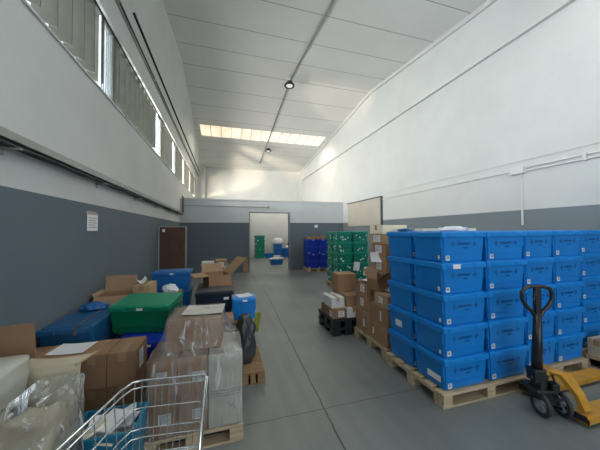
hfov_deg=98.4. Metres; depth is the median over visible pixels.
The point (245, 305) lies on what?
tote
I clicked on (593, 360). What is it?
wooden pallet
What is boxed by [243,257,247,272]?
cardboard sheet
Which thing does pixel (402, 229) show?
plastic sheet
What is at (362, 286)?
cardboard box
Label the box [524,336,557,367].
tote
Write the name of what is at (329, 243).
tote
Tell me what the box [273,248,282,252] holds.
tote
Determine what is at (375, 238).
cardboard box
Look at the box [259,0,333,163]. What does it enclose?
conduit
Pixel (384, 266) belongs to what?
cardboard box
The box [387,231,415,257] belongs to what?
tote
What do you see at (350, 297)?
cardboard box
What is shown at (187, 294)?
tote
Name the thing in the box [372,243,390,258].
cardboard box
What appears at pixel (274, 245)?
tote
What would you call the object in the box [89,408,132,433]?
paper packet
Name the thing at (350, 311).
cardboard box
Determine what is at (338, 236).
tote
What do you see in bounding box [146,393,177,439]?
cardboard box
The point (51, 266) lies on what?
wall
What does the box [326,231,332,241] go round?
tote
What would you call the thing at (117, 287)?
open cardboard box
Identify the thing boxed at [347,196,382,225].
window
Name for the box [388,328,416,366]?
tote
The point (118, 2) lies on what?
track
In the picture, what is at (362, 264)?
tote
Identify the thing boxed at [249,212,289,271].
trim
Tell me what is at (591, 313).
tote
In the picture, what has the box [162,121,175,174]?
window
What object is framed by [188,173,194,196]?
window
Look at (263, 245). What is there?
tote
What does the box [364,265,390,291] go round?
open cardboard box
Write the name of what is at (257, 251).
tote
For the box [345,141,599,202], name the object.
trim
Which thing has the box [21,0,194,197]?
trim
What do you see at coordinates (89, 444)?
crate
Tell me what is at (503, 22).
beam
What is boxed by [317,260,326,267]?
tote
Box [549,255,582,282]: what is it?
tote
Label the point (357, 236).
tote
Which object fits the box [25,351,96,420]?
board
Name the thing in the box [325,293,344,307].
cardboard box
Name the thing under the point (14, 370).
sack
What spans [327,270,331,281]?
tote
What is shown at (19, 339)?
cardboard
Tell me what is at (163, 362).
cardboard box
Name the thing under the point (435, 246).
tote
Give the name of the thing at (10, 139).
cable tray
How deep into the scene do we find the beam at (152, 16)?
5.57 m
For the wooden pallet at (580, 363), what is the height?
0.130 m
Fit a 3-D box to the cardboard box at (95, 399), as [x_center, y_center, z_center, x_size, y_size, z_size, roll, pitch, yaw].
[-1.645,1.402,2.131,0.201,0.255,0.300,0,-1,-16]
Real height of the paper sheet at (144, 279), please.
0.085 m
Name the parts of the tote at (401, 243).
lid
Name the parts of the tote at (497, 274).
lid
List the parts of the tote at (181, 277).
lid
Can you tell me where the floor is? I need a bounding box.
[160,256,599,449]
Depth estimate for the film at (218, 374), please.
2.02 m
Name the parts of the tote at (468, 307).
lid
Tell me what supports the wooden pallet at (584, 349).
on the floor
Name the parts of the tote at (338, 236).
lid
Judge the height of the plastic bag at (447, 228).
0.052 m
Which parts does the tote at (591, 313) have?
lid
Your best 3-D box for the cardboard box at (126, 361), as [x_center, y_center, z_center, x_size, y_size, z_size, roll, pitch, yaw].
[-1.448,1.137,2.189,0.203,0.261,0.312,0,-1,-16]
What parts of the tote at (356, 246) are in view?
lid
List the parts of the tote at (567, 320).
lid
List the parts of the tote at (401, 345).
lid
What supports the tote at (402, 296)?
on the tote at (402, 322)
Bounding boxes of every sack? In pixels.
[0,355,29,424]
[0,400,78,449]
[272,238,283,243]
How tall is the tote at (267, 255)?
0.270 m
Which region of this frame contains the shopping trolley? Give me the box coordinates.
[56,374,208,449]
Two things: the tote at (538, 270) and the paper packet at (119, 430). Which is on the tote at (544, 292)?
the tote at (538, 270)
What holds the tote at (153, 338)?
on the tote
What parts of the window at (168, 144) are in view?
ribbed pane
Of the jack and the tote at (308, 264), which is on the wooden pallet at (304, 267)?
the tote at (308, 264)
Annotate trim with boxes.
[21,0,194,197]
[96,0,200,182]
[180,198,342,202]
[197,165,204,197]
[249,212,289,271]
[297,172,301,200]
[300,0,497,172]
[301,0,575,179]
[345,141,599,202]
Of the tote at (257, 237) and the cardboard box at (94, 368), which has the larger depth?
the tote at (257, 237)
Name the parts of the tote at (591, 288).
lid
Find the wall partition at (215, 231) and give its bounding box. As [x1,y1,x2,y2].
[180,199,342,273]
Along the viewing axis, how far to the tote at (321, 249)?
10.27 m
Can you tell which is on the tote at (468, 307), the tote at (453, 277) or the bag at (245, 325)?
the tote at (453, 277)
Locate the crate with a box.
[76,401,148,449]
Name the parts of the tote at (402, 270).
lid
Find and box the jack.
[519,285,599,426]
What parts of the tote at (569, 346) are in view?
lid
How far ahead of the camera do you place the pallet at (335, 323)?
3.98 m
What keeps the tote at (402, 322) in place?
on the tote at (401, 345)
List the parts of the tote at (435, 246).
lid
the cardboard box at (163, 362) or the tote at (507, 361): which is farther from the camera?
the tote at (507, 361)
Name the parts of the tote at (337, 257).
lid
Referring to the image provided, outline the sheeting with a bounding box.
[79,301,109,310]
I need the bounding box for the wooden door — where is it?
[158,226,186,269]
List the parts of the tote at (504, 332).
lid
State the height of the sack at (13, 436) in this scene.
0.700 m
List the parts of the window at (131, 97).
ribbed pane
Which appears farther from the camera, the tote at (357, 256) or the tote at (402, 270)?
the tote at (357, 256)
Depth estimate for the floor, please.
2.40 m
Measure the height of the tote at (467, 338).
0.291 m
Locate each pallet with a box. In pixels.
[144,419,242,449]
[243,346,264,385]
[303,266,327,271]
[318,308,355,327]
[318,316,355,336]
[326,280,356,288]
[354,326,391,359]
[386,352,529,409]
[525,357,587,376]
[582,346,587,357]
[586,353,599,367]
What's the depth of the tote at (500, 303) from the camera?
2.56 m
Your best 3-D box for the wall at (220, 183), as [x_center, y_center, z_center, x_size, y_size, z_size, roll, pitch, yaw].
[-3.055,-1.291,16.577,6.985,6.600,0.220,0,-1,-16]
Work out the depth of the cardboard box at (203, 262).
6.31 m
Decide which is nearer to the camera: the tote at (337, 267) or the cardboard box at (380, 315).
the cardboard box at (380, 315)
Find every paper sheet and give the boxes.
[45,341,97,354]
[137,276,146,283]
[181,303,224,314]
[236,293,252,297]
[353,262,359,270]
[370,252,381,261]
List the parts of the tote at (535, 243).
lid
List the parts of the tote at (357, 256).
lid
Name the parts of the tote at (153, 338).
lid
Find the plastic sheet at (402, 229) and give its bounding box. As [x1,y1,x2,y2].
[398,228,412,230]
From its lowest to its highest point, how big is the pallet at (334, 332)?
0.128 m
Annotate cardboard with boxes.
[0,323,36,359]
[37,340,110,358]
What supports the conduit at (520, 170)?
attached to the wall at (539, 94)
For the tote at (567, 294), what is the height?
0.291 m
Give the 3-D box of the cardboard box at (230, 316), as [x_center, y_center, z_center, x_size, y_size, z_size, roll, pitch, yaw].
[-0.820,1.342,2.832,0.182,0.661,0.360,0,-1,-16]
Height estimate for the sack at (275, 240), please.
0.385 m
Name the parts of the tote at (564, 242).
lid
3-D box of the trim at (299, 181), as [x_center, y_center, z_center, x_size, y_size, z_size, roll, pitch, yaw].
[-0.010,-1.146,17.288,0.300,6.300,0.120,0,-1,-16]
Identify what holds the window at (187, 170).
in the wall at (51, 266)
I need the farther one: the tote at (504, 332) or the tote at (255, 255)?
the tote at (255, 255)
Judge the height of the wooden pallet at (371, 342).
0.130 m
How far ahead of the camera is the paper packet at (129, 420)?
1.66 m
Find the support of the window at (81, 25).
in the wall at (51, 266)
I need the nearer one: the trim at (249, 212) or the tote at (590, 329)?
the tote at (590, 329)
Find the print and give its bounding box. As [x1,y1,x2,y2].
[210,386,240,407]
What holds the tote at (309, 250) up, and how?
on the tote at (308, 257)
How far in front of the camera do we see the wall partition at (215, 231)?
10.08 m
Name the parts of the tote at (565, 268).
lid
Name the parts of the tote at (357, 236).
lid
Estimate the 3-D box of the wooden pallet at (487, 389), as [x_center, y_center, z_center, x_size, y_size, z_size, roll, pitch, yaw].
[1.697,1.591,2.865,1.130,0.130,0.860,0,-1,-16]
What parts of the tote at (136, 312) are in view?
lid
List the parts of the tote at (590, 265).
lid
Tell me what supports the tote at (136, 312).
on the tote at (153, 338)
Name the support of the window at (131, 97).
in the wall at (51, 266)
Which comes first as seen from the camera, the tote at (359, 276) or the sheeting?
the sheeting
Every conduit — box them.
[184,205,269,208]
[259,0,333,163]
[347,151,599,224]
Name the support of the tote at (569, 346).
on the wooden pallet at (580, 363)
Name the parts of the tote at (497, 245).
lid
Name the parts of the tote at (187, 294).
lid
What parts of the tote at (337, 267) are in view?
lid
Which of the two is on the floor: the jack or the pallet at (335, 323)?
the jack
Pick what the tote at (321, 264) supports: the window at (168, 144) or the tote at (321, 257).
the tote at (321, 257)
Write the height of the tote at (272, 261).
0.260 m
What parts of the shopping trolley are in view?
rail, corner post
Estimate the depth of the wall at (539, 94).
4.85 m
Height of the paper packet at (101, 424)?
0.090 m
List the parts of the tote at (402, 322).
lid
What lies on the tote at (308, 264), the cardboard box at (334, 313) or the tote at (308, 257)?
the tote at (308, 257)
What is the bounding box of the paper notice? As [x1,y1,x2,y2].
[87,211,97,230]
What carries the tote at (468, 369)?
on the wooden pallet at (487, 389)
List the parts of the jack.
cross plate, yoke arm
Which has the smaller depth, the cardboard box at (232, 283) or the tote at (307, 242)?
the cardboard box at (232, 283)
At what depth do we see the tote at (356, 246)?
7.21 m
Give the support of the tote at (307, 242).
on the tote at (309, 250)
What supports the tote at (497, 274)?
on the tote at (500, 303)
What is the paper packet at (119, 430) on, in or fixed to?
on the bundle
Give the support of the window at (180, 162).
in the wall at (51, 266)
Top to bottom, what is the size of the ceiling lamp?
0.350 m
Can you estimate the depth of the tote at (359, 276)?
7.17 m
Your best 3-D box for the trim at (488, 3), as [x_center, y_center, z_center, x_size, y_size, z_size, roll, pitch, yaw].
[2.851,-4.049,7.725,0.050,1.355,20.220,0,-1,-16]
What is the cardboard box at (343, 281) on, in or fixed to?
on the cardboard box
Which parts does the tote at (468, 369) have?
lid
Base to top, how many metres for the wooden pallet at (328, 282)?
0.130 m
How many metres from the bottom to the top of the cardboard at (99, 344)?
0.004 m
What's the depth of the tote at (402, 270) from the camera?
2.91 m
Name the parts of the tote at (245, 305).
lid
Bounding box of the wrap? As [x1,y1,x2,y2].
[162,283,178,292]
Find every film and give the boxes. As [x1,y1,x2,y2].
[0,373,84,449]
[143,303,242,441]
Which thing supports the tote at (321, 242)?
on the tote at (321, 249)
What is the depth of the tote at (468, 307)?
2.44 m
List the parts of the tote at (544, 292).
lid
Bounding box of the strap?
[73,305,109,335]
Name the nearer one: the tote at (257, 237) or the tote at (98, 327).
the tote at (98, 327)
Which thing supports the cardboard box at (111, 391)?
on the wooden pallet
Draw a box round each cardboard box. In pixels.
[36,341,93,355]
[78,387,107,419]
[80,339,120,391]
[92,274,137,305]
[107,336,146,387]
[107,368,144,407]
[133,280,156,292]
[146,342,180,400]
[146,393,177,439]
[162,289,182,306]
[166,307,222,352]
[178,348,209,395]
[178,380,208,433]
[190,256,245,286]
[196,281,233,293]
[202,261,213,282]
[216,259,226,270]
[222,312,233,332]
[321,302,345,318]
[322,292,335,302]
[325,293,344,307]
[332,271,355,291]
[340,291,355,306]
[345,306,355,317]
[356,292,374,312]
[356,307,371,335]
[357,280,376,296]
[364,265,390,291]
[370,225,406,233]
[370,301,390,329]
[370,321,390,348]
[371,234,388,243]
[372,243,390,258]
[373,258,390,276]
[374,291,391,308]
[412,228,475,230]
[587,335,599,356]
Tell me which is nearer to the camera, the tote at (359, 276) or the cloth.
the cloth
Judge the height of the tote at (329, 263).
0.290 m
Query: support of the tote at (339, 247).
on the tote at (337, 257)
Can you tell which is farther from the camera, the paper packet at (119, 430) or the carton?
the carton
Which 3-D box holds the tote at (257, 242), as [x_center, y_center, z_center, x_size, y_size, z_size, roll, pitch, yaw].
[-2.443,1.038,15.619,0.600,0.270,0.428,0,-1,-16]
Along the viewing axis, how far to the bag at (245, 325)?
2.89 m
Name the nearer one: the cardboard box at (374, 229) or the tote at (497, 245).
the tote at (497, 245)
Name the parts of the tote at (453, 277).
lid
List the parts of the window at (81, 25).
ribbed pane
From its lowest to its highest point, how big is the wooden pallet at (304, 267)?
0.130 m
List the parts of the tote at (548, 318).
lid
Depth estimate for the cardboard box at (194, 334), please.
2.04 m
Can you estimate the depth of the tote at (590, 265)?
3.26 m
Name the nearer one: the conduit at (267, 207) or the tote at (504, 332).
the tote at (504, 332)
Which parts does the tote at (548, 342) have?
lid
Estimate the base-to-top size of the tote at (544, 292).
0.291 m
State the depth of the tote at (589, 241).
3.27 m
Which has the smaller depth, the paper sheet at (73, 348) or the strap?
the paper sheet at (73, 348)
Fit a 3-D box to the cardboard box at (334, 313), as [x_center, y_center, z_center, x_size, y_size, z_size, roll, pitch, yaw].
[0.537,1.365,4.187,0.233,0.143,0.484,0,-1,-16]
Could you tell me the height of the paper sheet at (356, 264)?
0.264 m
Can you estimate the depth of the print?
1.97 m
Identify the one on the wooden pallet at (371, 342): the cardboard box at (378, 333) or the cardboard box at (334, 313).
the cardboard box at (378, 333)
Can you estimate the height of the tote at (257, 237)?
0.270 m
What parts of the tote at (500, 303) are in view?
lid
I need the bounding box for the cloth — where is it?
[254,312,260,331]
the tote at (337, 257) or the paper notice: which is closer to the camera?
the paper notice
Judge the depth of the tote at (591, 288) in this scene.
3.25 m
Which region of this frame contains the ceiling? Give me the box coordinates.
[163,0,487,171]
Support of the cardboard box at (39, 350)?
on the cardboard box
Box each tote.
[36,308,117,346]
[108,292,182,333]
[120,332,165,360]
[151,268,192,291]
[157,286,192,306]
[195,285,232,311]
[232,293,255,319]
[254,235,264,239]
[254,240,264,244]
[254,244,264,248]
[254,249,264,253]
[254,253,264,257]
[265,253,273,257]
[269,259,282,264]
[273,244,281,247]
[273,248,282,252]
[304,239,317,246]
[304,246,317,253]
[304,253,317,260]
[304,260,317,268]
[317,239,327,245]
[317,246,326,253]
[317,253,326,260]
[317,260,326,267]
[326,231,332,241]
[327,241,332,251]
[327,251,332,261]
[327,261,332,271]
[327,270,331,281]
[332,231,352,241]
[332,242,352,252]
[332,252,352,262]
[332,262,352,271]
[351,231,367,241]
[352,242,367,251]
[352,252,367,262]
[352,262,368,272]
[356,273,366,283]
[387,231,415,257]
[388,256,416,284]
[388,280,416,311]
[388,304,416,339]
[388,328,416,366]
[411,231,485,262]
[411,259,485,294]
[412,287,487,325]
[412,314,487,357]
[413,342,488,390]
[480,259,525,289]
[481,287,526,319]
[482,231,525,260]
[482,316,527,349]
[483,344,528,379]
[520,257,554,284]
[521,283,555,312]
[522,231,554,257]
[522,310,556,340]
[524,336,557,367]
[530,230,581,256]
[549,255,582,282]
[550,281,583,308]
[551,306,584,335]
[553,331,584,361]
[578,230,599,252]
[578,252,599,276]
[578,275,599,299]
[579,298,599,323]
[580,321,599,346]
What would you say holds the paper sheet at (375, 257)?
hanging from the cardboard box at (383, 250)
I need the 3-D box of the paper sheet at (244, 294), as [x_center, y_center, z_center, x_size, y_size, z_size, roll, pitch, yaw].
[-0.779,0.972,3.583,0.200,0.010,0.180,0,-2,-34]
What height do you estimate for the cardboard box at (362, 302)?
0.224 m
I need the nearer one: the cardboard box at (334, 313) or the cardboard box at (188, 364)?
the cardboard box at (188, 364)
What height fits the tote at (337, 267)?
0.290 m
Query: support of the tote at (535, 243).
on the tote at (538, 270)
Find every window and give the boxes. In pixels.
[27,0,114,101]
[114,36,161,157]
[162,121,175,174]
[176,146,184,184]
[181,162,190,191]
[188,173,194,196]
[199,124,326,145]
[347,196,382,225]
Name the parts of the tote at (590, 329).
lid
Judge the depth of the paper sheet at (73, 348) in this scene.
2.08 m
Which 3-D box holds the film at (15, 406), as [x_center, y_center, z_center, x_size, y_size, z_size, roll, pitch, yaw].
[-1.264,1.262,1.187,0.323,0.756,0.762,0,-1,-16]
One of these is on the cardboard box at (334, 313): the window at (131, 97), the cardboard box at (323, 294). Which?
the cardboard box at (323, 294)
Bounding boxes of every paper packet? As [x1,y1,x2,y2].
[79,418,108,439]
[87,414,116,438]
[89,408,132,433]
[93,436,112,446]
[117,411,139,427]
[117,422,135,432]
[125,402,135,412]
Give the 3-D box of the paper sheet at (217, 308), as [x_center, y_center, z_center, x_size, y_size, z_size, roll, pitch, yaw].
[-0.824,0.728,2.242,0.320,0.010,0.260,0,-1,-11]
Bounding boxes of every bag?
[235,312,255,363]
[437,226,467,230]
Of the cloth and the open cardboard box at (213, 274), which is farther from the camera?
the open cardboard box at (213, 274)
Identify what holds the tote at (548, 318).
on the tote at (548, 342)
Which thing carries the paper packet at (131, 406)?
on the paper packet at (96, 417)
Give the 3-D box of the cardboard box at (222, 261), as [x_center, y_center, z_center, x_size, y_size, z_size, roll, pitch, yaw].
[-1.986,1.316,6.523,0.262,0.901,0.303,0,-1,-16]
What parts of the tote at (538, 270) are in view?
lid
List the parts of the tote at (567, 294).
lid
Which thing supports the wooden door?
in the wall at (51, 266)
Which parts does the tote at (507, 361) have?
lid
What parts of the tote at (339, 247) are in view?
lid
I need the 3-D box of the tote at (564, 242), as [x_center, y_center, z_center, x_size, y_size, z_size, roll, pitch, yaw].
[2.971,0.211,3.104,0.458,0.291,0.416,0,-1,-16]
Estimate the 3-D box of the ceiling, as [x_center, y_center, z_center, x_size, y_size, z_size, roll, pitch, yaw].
[-0.198,-4.145,6.833,7.045,1.402,20.720,0,-1,-16]
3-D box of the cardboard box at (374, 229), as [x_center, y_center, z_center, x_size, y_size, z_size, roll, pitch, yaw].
[1.348,0.067,3.969,0.422,0.129,0.340,0,-1,-16]
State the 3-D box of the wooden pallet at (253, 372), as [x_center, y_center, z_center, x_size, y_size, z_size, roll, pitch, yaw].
[-0.575,1.609,2.991,0.250,0.130,0.620,0,-1,-16]
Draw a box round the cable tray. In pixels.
[0,126,182,214]
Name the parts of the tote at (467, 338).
lid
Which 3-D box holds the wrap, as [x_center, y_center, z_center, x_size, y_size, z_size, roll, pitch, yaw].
[-1.712,0.835,3.418,0.202,0.110,0.180,0,-1,-16]
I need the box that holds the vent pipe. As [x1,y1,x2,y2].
[182,196,183,212]
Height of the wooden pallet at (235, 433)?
0.130 m
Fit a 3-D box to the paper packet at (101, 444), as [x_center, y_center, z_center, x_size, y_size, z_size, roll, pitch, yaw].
[-1.163,1.274,1.556,0.127,0.092,0.191,0,-1,-17]
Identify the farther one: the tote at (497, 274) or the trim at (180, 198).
the trim at (180, 198)
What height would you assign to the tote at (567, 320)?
0.291 m
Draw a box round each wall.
[0,0,196,347]
[205,167,296,256]
[302,0,599,266]
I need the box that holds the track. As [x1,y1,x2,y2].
[115,0,199,175]
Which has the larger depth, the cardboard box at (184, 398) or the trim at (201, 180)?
the trim at (201, 180)
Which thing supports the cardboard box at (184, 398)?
on the wooden pallet at (235, 433)
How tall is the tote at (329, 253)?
0.290 m
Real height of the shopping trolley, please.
0.993 m
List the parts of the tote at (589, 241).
lid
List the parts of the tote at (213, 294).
lid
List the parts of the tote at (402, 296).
lid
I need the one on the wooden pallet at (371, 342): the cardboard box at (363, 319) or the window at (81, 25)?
the cardboard box at (363, 319)
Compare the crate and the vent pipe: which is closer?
the crate
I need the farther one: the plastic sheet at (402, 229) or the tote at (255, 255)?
the tote at (255, 255)
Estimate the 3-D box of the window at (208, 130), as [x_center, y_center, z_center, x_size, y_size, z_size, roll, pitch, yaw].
[-1.621,-4.173,12.140,5.744,0.174,1.040,0,-1,-16]
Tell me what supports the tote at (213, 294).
on the tote
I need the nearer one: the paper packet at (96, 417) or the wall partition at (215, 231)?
the paper packet at (96, 417)
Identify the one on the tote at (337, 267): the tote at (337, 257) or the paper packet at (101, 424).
the tote at (337, 257)
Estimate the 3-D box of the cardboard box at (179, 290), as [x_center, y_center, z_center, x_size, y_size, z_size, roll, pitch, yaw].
[-1.712,1.292,3.447,0.227,0.801,0.320,0,-1,-16]
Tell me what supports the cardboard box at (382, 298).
on the cardboard box at (380, 315)
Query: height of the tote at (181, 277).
0.315 m
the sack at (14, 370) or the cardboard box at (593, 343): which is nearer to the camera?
the sack at (14, 370)

